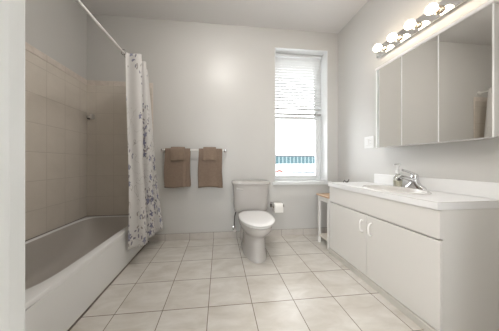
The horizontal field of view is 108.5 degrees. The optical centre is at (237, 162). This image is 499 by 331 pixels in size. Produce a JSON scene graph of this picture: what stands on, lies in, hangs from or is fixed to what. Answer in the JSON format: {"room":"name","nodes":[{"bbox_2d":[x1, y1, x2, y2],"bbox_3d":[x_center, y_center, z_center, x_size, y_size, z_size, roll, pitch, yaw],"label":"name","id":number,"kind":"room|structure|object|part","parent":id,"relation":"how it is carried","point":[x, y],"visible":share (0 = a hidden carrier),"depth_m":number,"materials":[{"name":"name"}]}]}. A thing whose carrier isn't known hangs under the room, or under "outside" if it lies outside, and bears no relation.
{"room":"bathroom","nodes":[
{"label":"bathroom","id":0,"kind":"room"},
{"bbox_2d":[25,0,86,79],"bbox_3d":[-1.827,-0.407,1.259,0.150,2.815,2.462,0,0,-6],"label":"wall","id":1,"kind":"structure","parent":0,"point":[57,29],"depth_m":1.83,"materials":[{"name":"paint"}]},
{"bbox_2d":[25,49,86,240],"bbox_3d":[-1.765,-0.131,1.437,0.010,1.612,1.502,0,0,-6],"label":"wall tiles","id":2,"kind":"structure","parent":1,"relation":"attached to","point":[55,100],"depth_m":1.74,"materials":[{"name":"beige tile"}]},
{"bbox_2d":[25,42,86,84],"bbox_3d":[-1.763,-0.969,1.437,0.013,0.063,1.502,0,0,-6],"label":"tile trim","id":3,"kind":"structure","parent":1,"relation":"attached to","point":[28,47],"depth_m":1.74,"materials":[{"name":"tile"}]},
{"bbox_2d":[87,14,337,240],"bbox_3d":[-0.235,-0.407,2.511,3.274,2.815,0.300,0,0,-6],"label":"wall","id":4,"kind":"structure","parent":0,"point":[214,84],"depth_m":2.35,"materials":[{"name":"paint"}]},
{"bbox_2d":[76,0,124,53],"bbox_3d":[-1.056,-1.060,1.249,0.056,0.056,2.040,0,0,-6],"label":"shower curtain rod","id":5,"kind":"object","parent":4,"relation":"attached to","point":[78,1],"visible":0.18,"depth_m":1.37,"materials":[{"name":"white metal"}]},
{"bbox_2d":[121,49,163,250],"bbox_3d":[-1.010,-0.133,1.917,0.279,1.920,0.501,0,0,-6],"label":"shower curtain","id":6,"kind":"object","parent":5,"relation":"hanging from","point":[145,216],"visible":0.99,"depth_m":1.76,"materials":[{"name":"fabric"}]},
{"bbox_2d":[87,85,151,216],"bbox_3d":[-1.466,-0.012,2.228,0.767,1.850,0.010,0,0,-6],"label":"wall tiles","id":7,"kind":"structure","parent":4,"relation":"attached to","point":[107,142],"depth_m":2.21,"materials":[{"name":"beige tile"}]},
{"bbox_2d":[86,114,94,119],"bbox_3d":[-1.785,-0.545,2.162,0.104,0.060,0.055,0,0,-6],"label":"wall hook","id":8,"kind":"object","parent":7,"relation":"attached to","point":[91,116],"visible":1,"depth_m":2.15,"materials":[{"name":"metal"}]},
{"bbox_2d":[87,80,151,87],"bbox_3d":[-1.466,-0.969,2.226,0.767,0.063,0.013,0,0,-6],"label":"tile trim","id":9,"kind":"structure","parent":4,"relation":"attached to","point":[89,82],"depth_m":2.21,"materials":[{"name":"tile"}]},
{"bbox_2d":[152,83,152,125],"bbox_3d":[-1.078,-0.043,2.268,0.013,1.913,0.010,0,0,-6],"label":"tiles","id":10,"kind":"structure","parent":4,"relation":"attached to","point":[152,83],"depth_m":2.26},
{"bbox_2d":[161,148,226,151],"bbox_3d":[-0.548,-0.152,2.280,0.821,0.048,0.094,0,0,-6],"label":"towel bar","id":11,"kind":"object","parent":4,"relation":"attached to","point":[162,149],"visible":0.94,"depth_m":2.25,"materials":[{"name":"white metal"}]},
{"bbox_2d":[164,148,190,187],"bbox_3d":[-0.750,0.071,2.232,0.320,0.489,0.067,0,0,-6],"label":"bath towel","id":12,"kind":"object","parent":11,"relation":"hanging from","point":[177,172],"visible":0.81,"depth_m":2.21,"materials":[{"name":"brown fabric"}]},
{"bbox_2d":[170,147,184,160],"bbox_3d":[-0.743,-0.103,2.233,0.178,0.178,0.090,0,0,-6],"label":"hand towel","id":13,"kind":"object","parent":12,"relation":"on","point":[177,153],"visible":0.94,"depth_m":2.19,"materials":[{"name":"brown fabric"}]},
{"bbox_2d":[198,148,222,187],"bbox_3d":[-0.349,0.075,2.273,0.311,0.497,0.060,0,0,-6],"label":"bath towel","id":14,"kind":"object","parent":11,"relation":"hanging from","point":[209,171],"visible":0.84,"depth_m":2.25,"materials":[{"name":"brown fabric"}]},
{"bbox_2d":[203,147,216,160],"bbox_3d":[-0.356,-0.103,2.272,0.175,0.178,0.092,0,0,-6],"label":"hand towel","id":15,"kind":"object","parent":14,"relation":"on","point":[209,153],"visible":0.98,"depth_m":2.23,"materials":[{"name":"brown fabric"}]},
{"bbox_2d":[149,227,326,241],"bbox_3d":[0.139,0.957,2.395,2.534,0.087,0.009,0,0,-6],"label":"baseboard","id":16,"kind":"structure","parent":4,"relation":"attached to","point":[303,231],"depth_m":2.35,"materials":[{"name":"tile"}]},
{"bbox_2d":[272,47,331,184],"bbox_3d":[0.868,-0.626,2.611,0.840,1.867,0.330,0,0,-6],"label":"window","id":17,"kind":"structure","parent":4,"relation":"in","point":[321,122],"depth_m":2.61,"materials":[{"name":"white plastic"}]},
{"bbox_3d":[0.857,-0.217,2.666,0.682,0.915,0.032,0,0,-6],"label":"sash","id":18,"kind":"part","parent":17,"relation":"part of","materials":[{"name":"white plastic"}]},
{"bbox_3d":[0.856,-0.643,2.685,0.744,1.818,0.090,0,0,-6],"label":"frame","id":19,"kind":"part","parent":17,"relation":"part of","materials":[{"name":"white plastic"}]},
{"bbox_3d":[0.854,-1.081,2.701,0.682,0.881,0.032,0,0,-6],"label":"sash","id":20,"kind":"part","parent":17,"relation":"part of","materials":[{"name":"white glass"}]},
{"bbox_2d":[275,53,321,115],"bbox_3d":[0.864,-1.116,2.606,0.720,0.870,0.040,0,0,-6],"label":"window blind","id":21,"kind":"object","parent":17,"relation":"attached to","point":[293,63],"visible":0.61,"depth_m":2.60,"materials":[{"name":"white plastic"}]},
{"bbox_3d":[0.864,-0.694,2.606,0.712,0.026,0.030,0,0,-6],"label":"rail","id":22,"kind":"part","parent":21,"relation":"part of","materials":[{"name":"white plastic"}]},
{"bbox_3d":[0.868,0.286,2.611,0.840,0.041,0.330,0,0,-6],"label":"sill","id":23,"kind":"part","parent":17,"relation":"part of","materials":[{"name":"white plastic"}]},
{"bbox_2d":[75,0,367,32],"bbox_3d":[-0.124,-1.875,1.436,3.574,0.120,2.462,0,0,-6],"label":"ceiling","id":24,"kind":"structure","parent":0,"point":[328,16],"depth_m":2.15,"materials":[{"name":"paint"}]},
{"bbox_2d":[70,234,424,330],"bbox_3d":[-0.123,1.060,1.426,3.574,0.120,2.482,0,0,-6],"label":"floor","id":25,"kind":"structure","parent":0,"point":[198,284],"depth_m":1.36,"materials":[{"name":"tile"}]},
{"bbox_2d":[25,215,148,330],"bbox_3d":[-1.402,0.825,1.477,0.720,0.348,1.504,0,0,-6],"label":"bathtub","id":26,"kind":"object","parent":25,"relation":"on","point":[68,267],"visible":0.7,"depth_m":1.43,"materials":[{"name":"ceramic"}]},
{"bbox_2d":[25,217,128,288],"bbox_3d":[-1.424,0.806,1.523,0.610,0.283,1.325,0,0,-6],"label":"basin","id":27,"kind":"object","parent":26,"relation":"in","point":[49,254],"depth_m":1.74,"materials":[{"name":"ceramic"}]},
{"bbox_2d":[231,180,274,263],"bbox_3d":[0.185,0.615,2.016,0.474,0.768,0.760,0,0,-6],"label":"toilet","id":28,"kind":"object","parent":25,"relation":"on","point":[250,197],"visible":1,"depth_m":2.01,"materials":[{"name":"white porcelain"},{"name":"plastic"}]},
{"bbox_3d":[0.158,0.254,2.280,0.474,0.046,0.230,0,0,-6],"label":"tank lid","id":29,"kind":"part","parent":28,"relation":"part of","materials":[{"name":"white ceramic"}]},
{"bbox_3d":[0.157,0.449,2.284,0.448,0.343,0.209,0,0,-6],"label":"tank","id":30,"kind":"part","parent":28,"relation":"part of","materials":[{"name":"white ceramic"}]},
{"bbox_3d":[0.186,0.810,2.007,0.350,0.378,0.725,0,0,-6],"label":"bowl","id":31,"kind":"part","parent":28,"relation":"part of","materials":[{"name":"white ceramic"}]},
{"bbox_3d":[0.197,0.610,1.899,0.340,0.020,0.498,0,0,-6],"label":"seat","id":32,"kind":"part","parent":28,"relation":"part of","materials":[{"name":"plastic"}]},
{"bbox_3d":[0.197,0.582,1.895,0.366,0.024,0.518,0,0,-6],"label":"seat lid","id":33,"kind":"part","parent":28,"relation":"part of","materials":[{"name":"white plastic"}]},
{"bbox_2d":[316,193,330,249],"bbox_3d":[1.213,0.697,2.174,0.422,0.604,0.249,0,0,-6],"label":"stand","id":34,"kind":"object","parent":25,"relation":"on","point":[325,197],"visible":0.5,"depth_m":2.15,"materials":[{"name":"white wood"}]},
{"bbox_3d":[1.022,0.706,2.253,0.028,0.586,0.028,0,0,-6],"label":"leg","id":35,"kind":"part","parent":34,"relation":"part of","materials":[{"name":"white wood"}]},
{"bbox_2d":[319,233,326,240],"bbox_3d":[1.214,0.905,2.175,0.391,0.020,0.221,0,0,-6],"label":"shelf","id":36,"kind":"object","parent":34,"relation":"attached to","point":[324,235],"depth_m":2.19,"materials":[{"name":"beige wood"}]},
{"bbox_3d":[1.042,0.706,2.058,0.028,0.586,0.028,0,0,-6],"label":"leg","id":37,"kind":"part","parent":34,"relation":"part of","materials":[{"name":"white wood"}]},
{"bbox_2d":[329,187,498,330],"bbox_3d":[1.274,0.634,1.518,0.471,0.732,1.004,0,0,-6],"label":"vanity cabinet","id":38,"kind":"object","parent":25,"relation":"on","point":[439,268],"visible":0.96,"depth_m":1.07,"materials":[{"name":"beige laminate"}]},
{"bbox_3d":[1.056,0.696,1.749,0.018,0.509,0.499,0,0,-6],"label":"door","id":39,"kind":"part","parent":38,"relation":"part of","materials":[{"name":"beige laminate"}]},
{"bbox_3d":[1.053,0.545,1.541,0.037,0.116,0.016,0,0,-6],"label":"handle","id":40,"kind":"part","parent":38,"relation":"part of","materials":[{"name":"white plastic"}]},
{"bbox_3d":[1.062,0.545,1.451,0.037,0.116,0.016,0,0,-6],"label":"handle","id":41,"kind":"part","parent":38,"relation":"part of","materials":[{"name":"white plastic"}]},
{"bbox_3d":[1.080,0.349,1.498,0.022,0.161,1.004,0,0,-6],"label":"panel","id":42,"kind":"part","parent":38,"relation":"part of","materials":[{"name":"beige laminate"}]},
{"bbox_3d":[1.108,0.696,1.248,0.018,0.509,0.499,0,0,-6],"label":"door","id":43,"kind":"part","parent":38,"relation":"part of","materials":[{"name":"beige laminate"}]},
{"bbox_2d":[328,174,498,209],"bbox_3d":[1.284,0.195,1.527,0.451,0.144,1.012,0,0,-6],"label":"countertop","id":44,"kind":"structure","parent":38,"relation":"on","point":[447,194],"depth_m":1.20,"materials":[{"name":"laminate"}]},
{"bbox_2d":[362,185,431,194],"bbox_3d":[1.270,0.290,1.474,0.344,0.150,0.480,0,0,-6],"label":"sink","id":45,"kind":"object","parent":44,"relation":"in","point":[396,189],"visible":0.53,"depth_m":1.53,"materials":[{"name":"white ceramic"}]},
{"bbox_2d":[393,164,402,186],"bbox_3d":[1.440,0.117,1.622,0.070,0.210,0.064,0,0,32],"label":"soap dispenser","id":46,"kind":"object","parent":44,"relation":"on","point":[395,182],"visible":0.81,"depth_m":1.61,"materials":[{"name":"clear plastic"}]},
{"bbox_2d":[397,169,426,190],"bbox_3d":[1.403,0.139,1.483,0.180,0.167,0.160,0,0,-6],"label":"faucet","id":47,"kind":"object","parent":44,"relation":"on","point":[414,182],"visible":0.97,"depth_m":1.47,"materials":[{"name":"silver metal"}]},
{"bbox_3d":[1.400,0.146,1.482,0.163,0.067,0.040,0,0,-6],"label":"spout","id":48,"kind":"part","parent":47,"relation":"part of","materials":[{"name":"silver metal"}]},
{"bbox_3d":[1.414,0.087,1.484,0.115,0.064,0.029,0,0,-6],"label":"lever","id":49,"kind":"part","parent":47,"relation":"part of","materials":[{"name":"silver metal"}]},
{"bbox_2d":[338,0,498,182],"bbox_3d":[1.579,-0.407,1.613,0.150,2.815,2.462,0,0,-6],"label":"wall","id":50,"kind":"structure","parent":0,"point":[471,160],"depth_m":1.86,"materials":[{"name":"paint"}]},
{"bbox_2d":[364,136,373,147],"bbox_3d":[1.458,-0.222,1.999,0.009,0.128,0.124,0,0,-6],"label":"switch plate","id":51,"kind":"object","parent":50,"relation":"attached to","point":[368,141],"visible":1,"depth_m":1.99,"materials":[{"name":"white plastic"}]},
{"bbox_2d":[373,0,467,58],"bbox_3d":[1.459,-1.140,1.419,0.128,0.112,0.922,0,0,-6],"label":"vanity light bar","id":52,"kind":"object","parent":50,"relation":"attached to","point":[434,12],"visible":1,"depth_m":1.47,"materials":[{"name":"silver metal"}]},
{"bbox_2d":[373,44,385,51],"bbox_3d":[1.407,-1.140,1.793,0.102,0.070,0.070,0,0,-6],"label":"bulb","id":53,"kind":"object","parent":52,"relation":"attached to","point":[378,47],"depth_m":1.78,"materials":[{"name":"white glass"}]},
{"bbox_2d":[387,33,401,41],"bbox_3d":[1.423,-1.140,1.641,0.102,0.070,0.070,0,0,-6],"label":"bulb","id":54,"kind":"object","parent":52,"relation":"attached to","point":[393,37],"depth_m":1.63,"materials":[{"name":"white glass"}]},
{"bbox_2d":[404,19,420,29],"bbox_3d":[1.439,-1.140,1.490,0.102,0.070,0.070,0,0,-6],"label":"bulb","id":55,"kind":"object","parent":52,"relation":"attached to","point":[412,24],"depth_m":1.48,"materials":[{"name":"white glass"}]},
{"bbox_2d":[425,3,443,14],"bbox_3d":[1.455,-1.140,1.338,0.102,0.070,0.070,0,0,-6],"label":"bulb","id":56,"kind":"object","parent":52,"relation":"attached to","point":[434,8],"depth_m":1.32,"materials":[{"name":"white glass"}]},
{"bbox_2d":[374,174,498,199],"bbox_3d":[1.506,0.173,1.482,0.018,0.100,0.876,0,0,-6],"label":"backsplash","id":57,"kind":"structure","parent":50,"relation":"attached to","point":[490,190],"depth_m":1.25,"materials":[{"name":"laminate"}]},
{"bbox_2d":[375,0,498,147],"bbox_3d":[1.456,-0.529,1.391,0.139,0.776,0.766,0,0,-6],"label":"upper cabinet","id":58,"kind":"object","parent":50,"relation":"attached to","point":[444,88],"visible":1,"depth_m":1.22,"materials":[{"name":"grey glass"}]},
{"bbox_2d":[377,57,400,146],"bbox_3d":[1.367,-0.517,1.631,0.004,0.749,0.232,0,0,-6],"label":"mirror","id":59,"kind":"object","parent":58,"relation":"attached to","point":[389,73],"depth_m":1.62,"materials":[{"name":"clear glass"}]},
{"bbox_3d":[1.372,-0.517,1.639,0.010,0.752,0.253,0,0,-6],"label":"door","id":60,"kind":"part","parent":58,"relation":"part of","materials":[{"name":"mirror"}]},
{"bbox_2d":[402,35,437,144],"bbox_3d":[1.392,-0.517,1.384,0.004,0.749,0.247,0,0,-6],"label":"mirror","id":61,"kind":"object","parent":58,"relation":"attached to","point":[419,62],"depth_m":1.37,"materials":[{"name":"clear glass"}]},
{"bbox_3d":[1.399,-0.517,1.385,0.010,0.752,0.253,0,0,-6],"label":"door","id":62,"kind":"part","parent":58,"relation":"part of","materials":[{"name":"mirror"}]},
{"bbox_3d":[1.456,-0.905,1.391,0.139,0.023,0.766,0,0,-6],"label":"rail","id":63,"kind":"part","parent":58,"relation":"part of","materials":[{"name":"white"}]},
{"bbox_2d":[439,4,491,141],"bbox_3d":[1.419,-0.517,1.132,0.004,0.749,0.244,0,0,-6],"label":"mirror","id":64,"kind":"object","parent":58,"relation":"attached to","point":[465,45],"depth_m":1.11,"materials":[{"name":"clear glass"}]},
{"bbox_3d":[1.425,-0.517,1.131,0.010,0.752,0.253,0,0,-6],"label":"door","id":65,"kind":"part","parent":58,"relation":"part of","materials":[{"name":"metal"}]},
{"bbox_3d":[-0.003,-0.407,0.271,3.274,2.815,0.120,0,0,-6],"label":"wall","id":66,"kind":"structure","parent":0,"visible":0},
{"bbox_2d":[0,0,24,330],"bbox_3d":[0.298,-0.092,0.309,1.473,2.185,0.134,0,0,-6],"label":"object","id":67,"kind":"structure","parent":66,"relation":"in","point":[12,12],"depth_m":0.28,"materials":[{"name":"white paint"}]},
{"bbox_3d":[-0.401,-0.092,0.297,0.079,2.185,0.014,0,0,-6],"label":"casing","id":68,"kind":"part","parent":67,"relation":"part of","materials":[{"name":"white paint"}]},
{"label":"outside","id":69,"kind":"structure","parent":0,"visible":0},
{"bbox_2d":[276,171,314,174],"bbox_3d":[40.979,5.700,137.967,410.000,0.200,254.000,0,0,-6],"label":"ground","id":70,"kind":"structure","parent":69,"point":[283,172],"depth_m":88.97,"materials":[{"name":"white"}]},
{"bbox_2d":[276,150,314,170],"bbox_3d":[39.741,-1.050,125.673,85.800,13.300,19.000,0,0,-6],"label":"office building","id":71,"kind":"structure","parent":70,"relation":"on","point":[286,160],"depth_m":116.37,"materials":[{"name":"white"}]},
{"bbox_3d":[0.522,0.576,2.395,0.176,0.068,0.086,0,0,-6],"label":"toilet paper holder","id":72,"kind":"object","parent":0,"visible":0},
{"bbox_2d":[272,202,282,212],"bbox_3d":[0.525,0.592,2.370,0.114,0.119,0.112,0,0,-6],"label":"toilet paper roll","id":73,"kind":"object","parent":72,"relation":"on","point":[278,206],"visible":0.94,"depth_m":2.32,"materials":[{"name":"paper"}]}
]}

